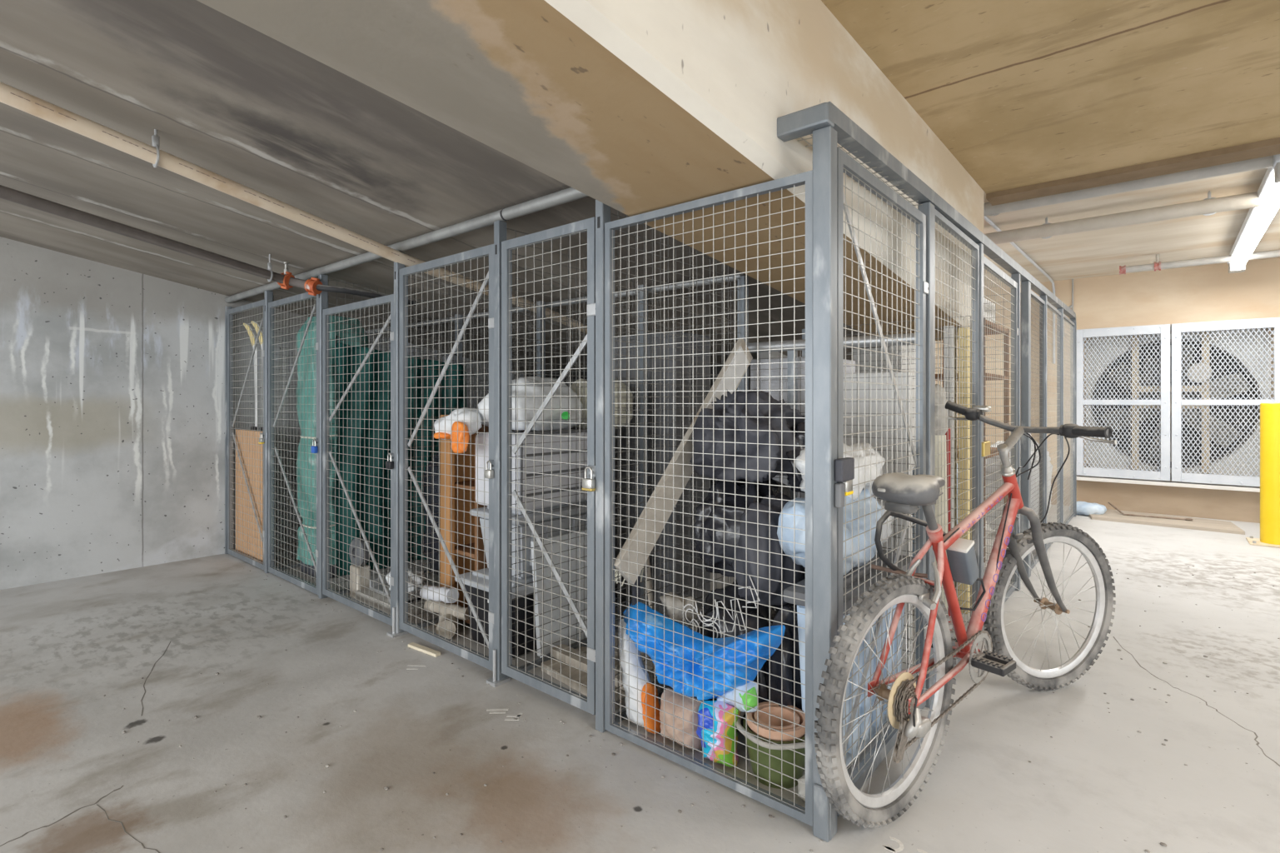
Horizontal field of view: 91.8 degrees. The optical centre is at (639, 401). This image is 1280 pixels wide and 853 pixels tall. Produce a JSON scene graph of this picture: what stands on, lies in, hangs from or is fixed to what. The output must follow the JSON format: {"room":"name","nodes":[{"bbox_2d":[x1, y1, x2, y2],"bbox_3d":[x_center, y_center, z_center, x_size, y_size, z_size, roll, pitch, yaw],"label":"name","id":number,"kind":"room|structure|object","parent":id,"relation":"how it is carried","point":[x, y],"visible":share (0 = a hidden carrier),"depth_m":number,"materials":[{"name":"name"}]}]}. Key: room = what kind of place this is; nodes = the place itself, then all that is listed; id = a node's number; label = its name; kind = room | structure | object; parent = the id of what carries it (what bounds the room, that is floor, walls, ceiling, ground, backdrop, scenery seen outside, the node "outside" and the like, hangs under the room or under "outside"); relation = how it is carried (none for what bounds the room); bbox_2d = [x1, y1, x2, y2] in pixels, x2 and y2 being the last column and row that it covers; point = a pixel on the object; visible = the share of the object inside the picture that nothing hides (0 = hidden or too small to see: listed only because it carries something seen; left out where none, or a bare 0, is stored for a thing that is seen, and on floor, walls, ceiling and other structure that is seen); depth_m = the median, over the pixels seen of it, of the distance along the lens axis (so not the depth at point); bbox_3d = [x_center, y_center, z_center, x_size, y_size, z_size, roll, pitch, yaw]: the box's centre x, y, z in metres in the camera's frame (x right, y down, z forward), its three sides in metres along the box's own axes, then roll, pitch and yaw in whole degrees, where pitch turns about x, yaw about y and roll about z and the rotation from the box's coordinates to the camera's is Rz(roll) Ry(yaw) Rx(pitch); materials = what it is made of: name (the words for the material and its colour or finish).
{"room":"basement storage area","nodes":[
{"label":"basement storage area","id":0,"kind":"room"},
{"bbox_2d":[0,236,523,589],"bbox_3d":[-4.174,-0.380,3.795,0.230,3.100,9.200,0,0,40],"label":"wall","id":1,"kind":"structure","parent":0,"point":[112,378],"depth_m":4.26,"materials":[{"name":"concrete"}]},
{"bbox_2d":[0,0,889,373],"bbox_3d":[-2.542,-1.178,2.418,4.200,1.814,9.200,0,0,40],"label":"ceiling","id":2,"kind":"structure","parent":0,"point":[221,96],"depth_m":2.53,"materials":[{"name":"concrete"}]},
{"bbox_2d":[0,184,417,305],"bbox_3d":[-2.486,-0.829,2.797,0.478,0.434,3.126,0,0,34],"label":"pipe","id":3,"kind":"object","parent":2,"relation":"hanging from","point":[286,280],"visible":1,"depth_m":3.13,"materials":[{"name":"metal"}]},
{"bbox_2d":[0,81,587,333],"bbox_3d":[-1.571,-0.860,2.543,0.104,0.857,5.112,0,0,32],"label":"drain pipe","id":4,"kind":"object","parent":2,"relation":"hanging from","point":[12,97],"visible":0.96,"depth_m":2.37,"materials":[{"name":"white plastic"}]},
{"bbox_2d":[196,0,983,340],"bbox_3d":[-0.922,-1.055,0.633,0.580,1.350,8.560,0,0,40],"label":"ceiling beam","id":5,"kind":"structure","parent":2,"relation":"attached to","point":[635,107],"depth_m":1.59,"materials":[{"name":"concrete"}]},
{"bbox_2d":[526,363,749,484],"bbox_3d":[0.036,0.370,6.032,3.320,1.600,0.250,0,0,40],"label":"wall","id":6,"kind":"structure","parent":0,"point":[717,369],"depth_m":6.42,"materials":[{"name":"concrete"}]},
{"bbox_2d":[0,504,1279,852],"bbox_3d":[2.010,1.230,1.456,12.400,0.121,13.600,0,0,40],"label":"floor","id":7,"kind":"structure","parent":0,"point":[1100,784],"depth_m":2.16,"materials":[{"name":"concrete"}]},
{"bbox_2d":[235,428,262,561],"bbox_3d":[-2.846,0.677,4.562,0.660,0.925,0.025,0,0,40],"label":"panel","id":8,"kind":"object","parent":7,"relation":"on","point":[246,433],"visible":0.56,"depth_m":4.58,"materials":[{"name":"wood"}]},
{"bbox_2d":[243,323,258,430],"bbox_3d":[-2.950,0.279,4.730,0.178,1.763,0.051,0,0,25],"label":"ski","id":9,"kind":"object","parent":7,"relation":"on","point":[247,326],"visible":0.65,"depth_m":4.72,"materials":[{"name":"beige plastic"}]},
{"bbox_2d":[273,295,390,569],"bbox_3d":[-2.231,0.219,4.625,0.036,1.901,0.926,0,0,40],"label":"divider panel","id":10,"kind":"object","parent":7,"relation":"on","point":[297,565],"visible":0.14,"depth_m":4.35,"materials":[{"name":"metal"}]},
{"bbox_2d":[296,315,368,577],"bbox_3d":[-2.110,0.300,4.266,0.425,1.740,0.409,0,0,40],"label":"covered item","id":11,"kind":"object","parent":7,"relation":"on","point":[301,388],"visible":0.3,"depth_m":4.09,"materials":[{"name":"green fabric"}]},
{"bbox_2d":[348,537,370,597],"bbox_3d":[-1.676,0.993,3.716,0.170,0.355,0.080,0,0,40],"label":"heater","id":12,"kind":"object","parent":7,"relation":"on","point":[364,554],"visible":0.72,"depth_m":3.68,"materials":[{"name":"metal"}]},
{"bbox_2d":[328,279,462,593],"bbox_3d":[-1.576,0.219,4.072,0.036,1.901,0.926,0,0,40],"label":"divider panel","id":13,"kind":"object","parent":7,"relation":"on","point":[460,321],"visible":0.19,"depth_m":3.96,"materials":[{"name":"metal"}]},
{"bbox_2d":[335,335,466,577],"bbox_3d":[-1.531,0.325,4.052,0.116,1.451,0.900,0,0,40],"label":"tarp","id":14,"kind":"object","parent":13,"relation":"hanging from","point":[373,357],"visible":0.44,"depth_m":3.86,"materials":[{"name":"green plastic"}]},
{"bbox_2d":[356,587,438,621],"bbox_3d":[-1.351,1.137,3.566,0.540,0.066,0.310,0,0,40],"label":"block","id":15,"kind":"object","parent":7,"relation":"on","point":[373,595],"visible":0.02,"depth_m":3.44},
{"bbox_2d":[369,566,438,602],"bbox_3d":[-1.362,1.022,3.569,0.400,0.156,0.200,0,0,40],"label":"plastic bag","id":16,"kind":"object","parent":15,"relation":"on","point":[374,585],"visible":0.36,"depth_m":3.50,"materials":[{"name":"plastic"}]},
{"bbox_2d":[224,187,610,732],"bbox_3d":[-1.619,0.182,3.458,4.100,1.976,0.080,0,0,40],"label":"frame","id":17,"kind":"object","parent":7,"relation":"on","point":[497,218],"visible":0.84,"depth_m":2.59,"materials":[{"name":"grey metal"}]},
{"bbox_2d":[227,299,267,569],"bbox_3d":[-2.849,0.230,4.495,0.822,1.864,0.047,0,0,40],"label":"door","id":18,"kind":"structure","parent":17,"relation":"attached to","point":[231,550],"depth_m":4.65,"materials":[{"name":"paint"}]},
{"bbox_2d":[268,292,318,594],"bbox_3d":[-2.208,0.243,3.954,0.850,1.830,0.047,0,0,40],"label":"door","id":19,"kind":"structure","parent":17,"relation":"attached to","point":[308,585],"depth_m":4.17,"materials":[{"name":"paint"}]},
{"bbox_2d":[322,293,398,626],"bbox_3d":[-1.541,0.298,3.392,0.880,1.684,0.047,0,0,40],"label":"door","id":20,"kind":"structure","parent":17,"relation":"attached to","point":[370,610],"depth_m":3.49,"materials":[{"name":"paint"}]},
{"bbox_2d":[398,244,500,671],"bbox_3d":[-0.889,0.236,2.841,0.818,1.796,0.047,0,0,40],"label":"door","id":21,"kind":"structure","parent":17,"relation":"attached to","point":[484,660],"depth_m":2.90,"materials":[{"name":"paint"}]},
{"bbox_2d":[501,216,595,715],"bbox_3d":[-0.350,0.232,2.387,0.582,1.787,0.047,0,0,40],"label":"door","id":22,"kind":"structure","parent":17,"relation":"attached to","point":[587,704],"depth_m":2.43,"materials":[{"name":"paint"}]},
{"bbox_2d":[582,466,595,491],"bbox_3d":[-0.184,0.275,2.215,0.050,0.088,0.024,0,0,40],"label":"padlock","id":23,"kind":"object","parent":22,"relation":"attached to","point":[588,484],"visible":1,"depth_m":2.20,"materials":[{"name":"silver metal"}]},
{"bbox_2d":[420,450,438,575],"bbox_3d":[-1.112,0.706,3.962,0.628,0.857,0.454,0,0,40],"label":"garbage bag","id":24,"kind":"object","parent":7,"relation":"on","point":[435,456],"visible":0.14,"depth_m":3.84,"materials":[{"name":"black plastic"}]},
{"bbox_2d":[435,613,458,638],"bbox_3d":[-0.977,1.120,3.166,0.101,0.102,0.277,0,0,-13],"label":"pole","id":25,"kind":"object","parent":7,"relation":"on","point":[451,625],"visible":0.59,"depth_m":3.04,"materials":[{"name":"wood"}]},
{"bbox_2d":[423,599,469,619],"bbox_3d":[-0.984,1.055,3.163,0.253,0.085,0.066,0,0,19],"label":"pole","id":26,"kind":"object","parent":25,"relation":"on","point":[454,606],"visible":0.73,"depth_m":3.14,"materials":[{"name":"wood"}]},
{"bbox_2d":[419,584,458,602],"bbox_3d":[-1.006,0.963,3.111,0.261,0.099,0.077,0,0,40],"label":"pole","id":27,"kind":"object","parent":26,"relation":"on","point":[450,592],"visible":0.86,"depth_m":3.07,"materials":[{"name":"plastic"}]},
{"bbox_2d":[404,265,545,627],"bbox_3d":[-0.899,0.219,3.501,0.036,1.901,0.926,0,0,40],"label":"divider panel","id":28,"kind":"object","parent":7,"relation":"on","point":[539,309],"visible":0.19,"depth_m":3.35,"materials":[{"name":"metal"}]},
{"bbox_2d":[439,414,524,623],"bbox_3d":[-0.810,0.620,3.328,0.285,1.100,0.415,0,0,40],"label":"bookcase","id":29,"kind":"object","parent":7,"relation":"on","point":[450,480],"visible":0.1,"depth_m":3.25,"materials":[{"name":"orange wood"}]},
{"bbox_2d":[454,567,537,657],"bbox_3d":[-0.535,0.998,3.107,0.440,0.345,0.620,0,0,40],"label":"tub","id":30,"kind":"object","parent":7,"relation":"on","point":[530,644],"visible":0.3,"depth_m":2.88,"materials":[{"name":"black plastic"}]},
{"bbox_2d":[469,500,587,578],"bbox_3d":[-0.497,0.663,3.120,0.380,0.317,0.590,0,0,40],"label":"tub","id":31,"kind":"object","parent":30,"relation":"on","point":[575,510],"visible":0.27,"depth_m":2.94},
{"bbox_2d":[475,428,587,511],"bbox_3d":[-0.485,0.322,3.113,0.368,0.360,0.577,0,0,40],"label":"storage box","id":32,"kind":"object","parent":31,"relation":"on","point":[575,445],"visible":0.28,"depth_m":2.94,"materials":[{"name":"white plastic"}]},
{"bbox_2d":[433,376,582,453],"bbox_3d":[-0.635,0.055,3.085,0.561,0.367,0.626,0,0,40],"label":"shopping bag","id":33,"kind":"object","parent":32,"relation":"on","point":[450,425],"visible":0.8,"depth_m":2.93,"materials":[{"name":"white plastic"}]},
{"bbox_2d":[449,421,469,453],"bbox_3d":[-0.839,0.165,2.886,0.122,0.148,0.059,0,0,40],"label":"print","id":34,"kind":"object","parent":33,"relation":"attached to","point":[453,425],"depth_m":2.86},
{"bbox_2d":[570,378,633,428],"bbox_3d":[-0.216,0.011,3.312,0.350,0.267,0.289,0,0,40],"label":"cushion","id":35,"kind":"object","parent":32,"relation":"on","point":[576,383],"visible":0.27,"depth_m":3.21,"materials":[{"name":"fabric"}]},
{"bbox_2d":[364,272,743,627],"bbox_3d":[-1.017,0.264,4.265,3.950,1.774,0.034,0,0,40],"label":"panel","id":36,"kind":"object","parent":7,"relation":"on","point":[716,280],"visible":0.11,"depth_m":3.47,"materials":[{"name":"metal"}]},
{"bbox_2d":[530,528,587,657],"bbox_3d":[-0.335,0.904,2.983,0.070,0.531,0.430,0,0,40],"label":"board","id":37,"kind":"object","parent":7,"relation":"on","point":[575,553],"visible":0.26,"depth_m":2.92,"materials":[{"name":"metal"}]},
{"bbox_2d":[507,228,647,677],"bbox_3d":[-0.271,0.219,2.971,0.036,1.901,0.926,0,0,40],"label":"divider panel","id":38,"kind":"object","parent":7,"relation":"on","point":[640,293],"visible":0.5,"depth_m":2.96,"materials":[{"name":"metal"}]},
{"bbox_2d":[541,657,625,710],"bbox_3d":[-0.233,1.152,2.550,0.090,0.034,0.484,0,0,-43],"label":"board","id":39,"kind":"object","parent":7,"relation":"on","point":[575,673],"visible":0.57,"depth_m":2.57,"materials":[{"name":"brown wood"}]},
{"bbox_2d":[550,643,625,691],"bbox_3d":[-0.191,1.115,2.607,0.512,0.034,0.070,0,0,45],"label":"board","id":40,"kind":"object","parent":39,"relation":"on","point":[575,659],"visible":0.36,"depth_m":2.68,"materials":[{"name":"brown wood"}]},
{"bbox_2d":[614,636,656,677],"bbox_3d":[-0.024,1.152,2.813,0.120,0.034,0.483,0,0,-44],"label":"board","id":41,"kind":"object","parent":7,"relation":"on","point":[649,662],"visible":0.02,"depth_m":2.74,"materials":[{"name":"brown wood"}]},
{"bbox_2d":[614,557,659,683],"bbox_3d":[-0.013,0.851,2.565,0.154,0.641,0.178,0,0,40],"label":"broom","id":42,"kind":"object","parent":7,"relation":"on","point":[649,583],"visible":0.06,"depth_m":2.55,"materials":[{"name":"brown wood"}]},
{"bbox_2d":[617,618,661,733],"bbox_3d":[-0.007,0.986,2.238,0.193,0.371,0.106,0,0,40],"label":"sack","id":43,"kind":"object","parent":7,"relation":"on","point":[625,644],"visible":0.85,"depth_m":2.21,"materials":[{"name":"plastic"}]},
{"bbox_2d":[614,331,709,615],"bbox_3d":[0.047,0.395,3.665,0.650,1.550,0.355,0,0,40],"label":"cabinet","id":44,"kind":"object","parent":7,"relation":"on","point":[699,358],"visible":0.24,"depth_m":3.42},
{"bbox_2d":[610,210,748,722],"bbox_3d":[0.193,0.219,2.602,0.036,1.901,0.961,0,0,40],"label":"divider panel","id":45,"kind":"object","parent":7,"relation":"on","point":[741,332],"visible":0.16,"depth_m":2.47,"materials":[{"name":"metal"}]},
{"bbox_2d":[659,687,702,749],"bbox_3d":[0.148,1.085,2.126,0.168,0.161,0.144,0,0,40],"label":"sack","id":46,"kind":"object","parent":7,"relation":"on","point":[678,699],"visible":0.75,"depth_m":2.07,"materials":[{"name":"paper"}]},
{"bbox_2d":[622,601,785,700],"bbox_3d":[0.175,0.843,2.104,0.667,0.307,0.165,0,0,40],"label":"tarp","id":47,"kind":"object","parent":46,"relation":"on","point":[764,638],"visible":0.81,"depth_m":2.05,"materials":[{"name":"plastic"}]},
{"bbox_2d":[659,592,699,623],"bbox_3d":[0.143,0.778,2.337,0.130,0.114,0.144,0,0,40],"label":"lump","id":48,"kind":"object","parent":47,"relation":"on","point":[678,601],"visible":0.59,"depth_m":2.30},
{"bbox_2d":[613,338,752,605],"bbox_3d":[0.217,0.442,2.544,0.037,1.457,0.936,0,0,40],"label":"leaning board","id":49,"kind":"object","parent":7,"relation":"on","point":[740,357],"visible":0.5,"depth_m":2.42,"materials":[{"name":"beige wood"}]},
{"bbox_2d":[103,565,1279,852],"bbox_3d":[0.843,1.167,2.727,7.346,0.010,3.824,0,0,-2],"label":"debris","id":50,"kind":"object","parent":7,"relation":"on","point":[386,788],"depth_m":2.12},
{"bbox_2d":[696,681,757,767],"bbox_3d":[0.276,1.028,1.992,0.205,0.275,0.127,0,0,40],"label":"sack","id":51,"kind":"object","parent":7,"relation":"on","point":[740,697],"visible":0.8,"depth_m":1.97,"materials":[{"name":"multicoloured plastic"}]},
{"bbox_2d":[683,575,771,732],"bbox_3d":[0.350,0.870,2.214,0.371,0.565,0.219,0,0,40],"label":"garbage bag","id":52,"kind":"object","parent":7,"relation":"on","point":[740,618],"visible":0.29,"depth_m":2.16,"materials":[{"name":"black plastic"}]},
{"bbox_2d":[732,493,805,605],"bbox_3d":[0.487,0.522,2.244,0.243,0.366,0.397,0,0,40],"label":"garbage bag","id":53,"kind":"object","parent":52,"relation":"on","point":[775,505],"visible":0.65,"depth_m":2.13,"materials":[{"name":"black plastic"}]},
{"bbox_2d":[697,577,793,632],"bbox_3d":[0.493,0.916,2.553,0.429,0.471,0.490,0,0,40],"label":"garbage bag","id":54,"kind":"object","parent":7,"relation":"on","point":[729,590],"visible":0.11,"depth_m":2.46,"materials":[{"name":"black plastic"}]},
{"bbox_2d":[693,478,791,577],"bbox_3d":[0.440,0.482,2.557,0.369,0.394,0.489,0,0,40],"label":"garbage bag","id":55,"kind":"object","parent":54,"relation":"on","point":[740,487],"visible":0.43,"depth_m":2.42,"materials":[{"name":"black plastic"}]},
{"bbox_2d":[690,388,805,482],"bbox_3d":[0.437,0.124,2.472,0.453,0.347,0.457,0,0,26],"label":"garbage bag","id":56,"kind":"object","parent":55,"relation":"on","point":[740,396],"visible":0.8,"depth_m":2.33,"materials":[{"name":"black plastic"}]},
{"bbox_2d":[786,420,805,493],"bbox_3d":[0.681,0.202,2.417,0.180,0.294,0.377,0,0,40],"label":"garbage bag","id":57,"kind":"object","parent":56,"relation":"on","point":[800,436],"visible":0.23,"depth_m":2.31,"materials":[{"name":"black plastic"}]},
{"bbox_2d":[743,715,805,788],"bbox_3d":[0.431,1.093,1.949,0.210,0.155,0.210,0,0,40],"label":"flower pot","id":58,"kind":"object","parent":7,"relation":"on","point":[787,754],"visible":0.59,"depth_m":1.87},
{"bbox_2d":[735,709,805,749],"bbox_3d":[0.435,1.020,1.954,0.268,0.022,0.259,0,0,40],"label":"ring","id":59,"kind":"object","parent":58,"relation":"on","point":[801,744],"visible":0.32,"depth_m":1.85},
{"bbox_2d":[747,701,805,741],"bbox_3d":[0.431,1.068,1.949,0.188,0.160,0.188,0,0,40],"label":"flower pot","id":60,"kind":"object","parent":58,"relation":"in","point":[764,731],"visible":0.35,"depth_m":1.88,"materials":[{"name":"ceramic"}]},
{"bbox_2d":[754,705,799,729],"bbox_3d":[0.429,1.059,1.947,0.140,0.142,0.140,0,0,40],"label":"flower pot","id":61,"kind":"object","parent":60,"relation":"in","point":[787,714],"visible":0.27,"depth_m":1.99,"materials":[{"name":"ceramic"}]},
{"bbox_2d":[764,604,801,709],"bbox_3d":[0.515,0.914,2.112,0.128,0.454,0.241,0,0,40],"label":"garbage bag","id":62,"kind":"object","parent":7,"relation":"on","point":[787,616],"visible":0.33,"depth_m":2.03,"materials":[{"name":"black plastic"}]},
{"bbox_2d":[750,357,855,498],"bbox_3d":[0.806,0.483,3.061,0.370,1.374,0.400,0,0,40],"label":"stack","id":63,"kind":"object","parent":7,"relation":"on","point":[774,371],"visible":0.04,"depth_m":2.94,"materials":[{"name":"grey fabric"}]},
{"bbox_2d":[747,333,916,667],"bbox_3d":[0.805,0.446,2.702,0.791,1.449,0.048,0,0,40],"label":"panel","id":64,"kind":"object","parent":7,"relation":"on","point":[799,343],"visible":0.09,"depth_m":2.64,"materials":[{"name":"metal"}]},
{"bbox_2d":[783,549,914,766],"bbox_3d":[0.757,0.870,2.173,0.210,0.600,0.700,0,0,40],"label":"crate","id":65,"kind":"object","parent":7,"relation":"on","point":[799,590],"visible":0.34,"depth_m":2.04,"materials":[{"name":"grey plastic"}]},
{"bbox_2d":[776,488,884,574],"bbox_3d":[0.664,0.424,2.136,0.286,0.262,0.468,0,0,40],"label":"plastic bag","id":66,"kind":"object","parent":65,"relation":"on","point":[787,520],"visible":0.41,"depth_m":2.01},
{"bbox_2d":[795,442,885,500],"bbox_3d":[0.725,0.234,2.198,0.255,0.197,0.394,0,0,40],"label":"plastic bag","id":67,"kind":"object","parent":66,"relation":"on","point":[799,464],"visible":0.32,"depth_m":2.10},
{"bbox_2d":[843,371,912,669],"bbox_3d":[1.069,0.520,2.806,0.300,1.300,0.050,0,0,40],"label":"board","id":68,"kind":"object","parent":7,"relation":"on","point":[849,385],"visible":0.27,"depth_m":2.75,"materials":[{"name":"wood"}]},
{"bbox_2d":[852,344,916,468],"bbox_3d":[1.706,-0.080,4.329,0.330,2.500,0.300,0,0,40],"label":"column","id":69,"kind":"structure","parent":7,"relation":"on","point":[903,347],"depth_m":4.24,"materials":[{"name":"concrete"}]},
{"bbox_2d":[801,315,971,629],"bbox_3d":[1.305,0.372,3.372,0.891,1.596,0.040,0,0,40],"label":"divider panel","id":70,"kind":"object","parent":7,"relation":"on","point":[803,330],"visible":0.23,"depth_m":3.15,"materials":[{"name":"metal"}]},
{"bbox_2d":[776,101,1076,841],"bbox_3d":[2.419,0.139,4.031,0.153,2.062,6.154,0,0,40],"label":"frame","id":71,"kind":"object","parent":7,"relation":"on","point":[829,126],"visible":0.7,"depth_m":1.68,"materials":[{"name":"paint"}]},
{"bbox_2d":[604,169,812,826],"bbox_3d":[0.182,0.264,1.950,0.780,1.788,0.026,0,0,40],"label":"mesh panel","id":72,"kind":"object","parent":71,"relation":"attached to","point":[791,809],"visible":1,"depth_m":1.86,"materials":[{"name":"paint"}]},
{"bbox_2d":[834,457,854,508],"bbox_3d":[0.557,0.220,1.690,0.023,0.130,0.085,0,0,40],"label":"lock","id":73,"kind":"object","parent":71,"relation":"attached to","point":[844,467],"visible":1,"depth_m":1.66,"materials":[{"name":"grey metal"}]},
{"bbox_2d":[796,134,922,206],"bbox_3d":[0.760,-0.760,2.085,0.114,0.014,0.890,0,0,40],"label":"mesh panel","id":74,"kind":"object","parent":71,"relation":"attached to","point":[801,139],"visible":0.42,"depth_m":2.04,"materials":[{"name":"metal"}]},
{"bbox_2d":[836,146,929,816],"bbox_3d":[0.817,0.223,2.053,0.032,1.855,0.858,0,0,40],"label":"mesh panel","id":75,"kind":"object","parent":71,"relation":"attached to","point":[846,164],"depth_m":2.02,"materials":[{"name":"paint"}]},
{"bbox_2d":[934,208,979,667],"bbox_3d":[1.393,0.195,2.739,0.026,1.910,0.795,0,0,40],"label":"mesh panel","id":76,"kind":"object","parent":71,"relation":"attached to","point":[942,221],"visible":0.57,"depth_m":2.80,"materials":[{"name":"paint"}]},
{"bbox_2d":[983,255,1018,628],"bbox_3d":[2.017,0.205,3.474,0.031,1.870,1.003,0,0,40],"label":"door","id":77,"kind":"structure","parent":71,"relation":"attached to","point":[988,266],"depth_m":3.54,"materials":[{"name":"paint"}]},
{"bbox_2d":[1030,289,1045,568],"bbox_3d":[2.842,0.195,4.457,0.026,1.910,0.710,0,0,40],"label":"mesh panel","id":78,"kind":"object","parent":71,"relation":"attached to","point":[1033,296],"visible":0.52,"depth_m":4.57,"materials":[{"name":"paint"}]},
{"bbox_2d":[1046,300,1061,549],"bbox_3d":[3.413,0.185,5.133,0.026,1.930,0.960,0,0,40],"label":"mesh panel","id":79,"kind":"object","parent":71,"relation":"attached to","point":[1058,315],"visible":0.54,"depth_m":5.29,"materials":[{"name":"paint"}]},
{"bbox_2d":[1063,313,1075,523],"bbox_3d":[4.081,0.180,5.924,0.026,1.940,1.010,0,0,40],"label":"mesh panel","id":80,"kind":"object","parent":71,"relation":"attached to","point":[1071,335],"visible":0.62,"depth_m":6.12,"materials":[{"name":"paint"}]},
{"bbox_2d":[935,383,947,614],"bbox_3d":[1.318,0.545,2.775,0.111,1.251,0.123,0,0,40],"label":"rolled mat","id":81,"kind":"object","parent":7,"relation":"on","point":[936,385],"visible":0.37,"depth_m":2.73,"materials":[{"name":"beige fabric"}]},
{"bbox_2d":[945,427,951,630],"bbox_3d":[1.409,0.645,2.840,0.032,1.050,0.028,0,0,40],"label":"pole","id":82,"kind":"object","parent":7,"relation":"on","point":[946,433],"visible":0.06,"depth_m":2.83,"materials":[{"name":"red"}]},
{"bbox_2d":[943,325,956,590],"bbox_3d":[1.742,0.320,3.487,0.050,1.700,0.080,0,0,40],"label":"board","id":83,"kind":"object","parent":7,"relation":"on","point":[952,326],"visible":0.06,"depth_m":3.46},
{"bbox_2d":[957,327,971,613],"bbox_3d":[1.847,0.380,3.503,0.050,1.580,0.200,0,0,40],"label":"board","id":84,"kind":"object","parent":7,"relation":"on","point":[967,331],"visible":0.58,"depth_m":3.43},
{"bbox_2d":[814,400,1116,827],"bbox_3d":[1.195,0.583,2.114,1.865,1.153,0.586,0,1,-39],"label":"bicycle","id":85,"kind":"object","parent":7,"relation":"on","point":[903,493],"visible":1,"depth_m":1.88,"materials":[{"name":"metal"}]},
{"bbox_2d":[935,317,1009,562],"bbox_3d":[2.609,0.280,5.026,0.510,1.780,0.930,0,0,40],"label":"shelf unit","id":86,"kind":"object","parent":7,"relation":"on","point":[1006,331],"visible":0.24,"depth_m":4.92,"materials":[{"name":"brown wood"}]},
{"bbox_2d":[935,292,1021,560],"bbox_3d":[2.218,0.219,4.454,0.891,1.901,0.040,0,0,40],"label":"divider panel","id":87,"kind":"object","parent":7,"relation":"on","point":[995,346],"visible":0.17,"depth_m":4.24,"materials":[{"name":"metal"}]},
{"bbox_2d":[986,440,1037,530],"bbox_3d":[3.239,0.735,5.418,0.441,0.785,0.433,0,0,40],"label":"plastic bag","id":88,"kind":"object","parent":7,"relation":"on","point":[988,459],"visible":0.13,"depth_m":5.34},
{"bbox_2d":[1076,501,1106,515],"bbox_3d":[4.625,1.104,6.414,0.319,0.132,0.274,0,0,40],"label":"plastic bag","id":89,"kind":"object","parent":7,"relation":"on","point":[1084,508],"visible":0.72,"depth_m":6.32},
{"bbox_2d":[1088,508,1245,534],"bbox_3d":[5.062,1.156,6.104,1.230,0.028,0.680,0,0,40],"label":"plank","id":90,"kind":"object","parent":7,"relation":"on","point":[1110,515],"visible":0.79,"depth_m":5.91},
{"bbox_2d":[1245,403,1279,547],"bbox_3d":[5.195,0.592,5.075,0.320,1.157,0.300,0,0,40],"label":"bollard","id":91,"kind":"object","parent":7,"relation":"on","point":[1269,412],"visible":1,"depth_m":5.04,"materials":[{"name":"metal"}]},
{"bbox_2d":[821,0,1279,193],"bbox_3d":[2.231,-1.420,-1.988,7.620,0.320,8.620,0,0,40],"label":"ceiling","id":92,"kind":"structure","parent":0,"point":[1020,93],"depth_m":2.40,"materials":[{"name":"wood"}]},
{"bbox_2d":[986,137,1279,205],"bbox_3d":[5.069,-1.405,1.374,7.620,0.350,0.180,0,0,40],"label":"trim","id":93,"kind":"structure","parent":92,"relation":"attached to","point":[1267,147],"depth_m":3.33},
{"bbox_2d":[936,257,1279,522],"bbox_3d":[7.237,-0.130,5.092,9.100,2.600,0.300,0,0,40],"label":"wall","id":94,"kind":"structure","parent":0,"point":[1207,292],"depth_m":6.48,"materials":[{"name":"paint"}]},
{"bbox_2d":[983,215,1055,363],"bbox_3d":[3.580,-0.896,5.755,0.024,0.932,3.398,0,0,41],"label":"conduit","id":95,"kind":"object","parent":94,"relation":"attached to","point":[988,220],"visible":0.76,"depth_m":6.09,"materials":[{"name":"metal"}]},
{"bbox_2d":[1076,475,1260,492],"bbox_3d":[7.652,0.843,4.467,7.460,0.035,0.120,0,0,40],"label":"trim","id":96,"kind":"structure","parent":94,"relation":"attached to","point":[1078,477],"depth_m":6.30,"materials":[{"name":"metal"}]},
{"bbox_2d":[1076,317,1279,486],"bbox_3d":[5.623,0.010,6.568,1.620,1.600,0.686,0,0,40],"label":"wall fan","id":97,"kind":"object","parent":94,"relation":"attached to","point":[1184,404],"visible":0.94,"depth_m":6.40,"materials":[{"name":"white paint"}]},
{"bbox_2d":[983,167,1279,288],"bbox_3d":[6.109,-1.472,3.755,9.100,0.215,4.800,0,0,40],"label":"ceiling","id":98,"kind":"structure","parent":0,"point":[1100,252],"depth_m":5.10,"materials":[{"name":"paint"}]},
{"bbox_2d":[984,190,1264,244],"bbox_3d":[5.168,-1.286,2.795,8.700,0.160,0.094,0,0,40],"label":"ceiling pipe","id":99,"kind":"object","parent":98,"relation":"hanging from","point":[1209,206],"visible":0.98,"depth_m":4.25,"materials":[{"name":"metal"}]},
{"bbox_2d":[983,154,1273,216],"bbox_3d":[4.704,-1.322,2.245,8.700,0.143,0.086,0,0,40],"label":"ceiling pipe","id":100,"kind":"object","parent":98,"relation":"hanging from","point":[1265,161],"visible":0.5,"depth_m":3.68,"materials":[{"name":"metal"}]},
{"bbox_2d":[1119,249,1279,274],"bbox_3d":[7.186,-1.284,3.729,6.820,0.153,0.087,0,0,40],"label":"ceiling pipe","id":101,"kind":"object","parent":98,"relation":"hanging from","point":[1157,265],"visible":1,"depth_m":5.58,"materials":[{"name":"silver metal"}]},
{"bbox_2d":[1227,154,1279,273],"bbox_3d":[4.434,-1.275,4.461,0.130,0.190,3.220,0,0,40],"label":"tube light","id":102,"kind":"object","parent":98,"relation":"attached to","point":[1257,221],"visible":0.94,"depth_m":4.17,"materials":[{"name":"white paint"}]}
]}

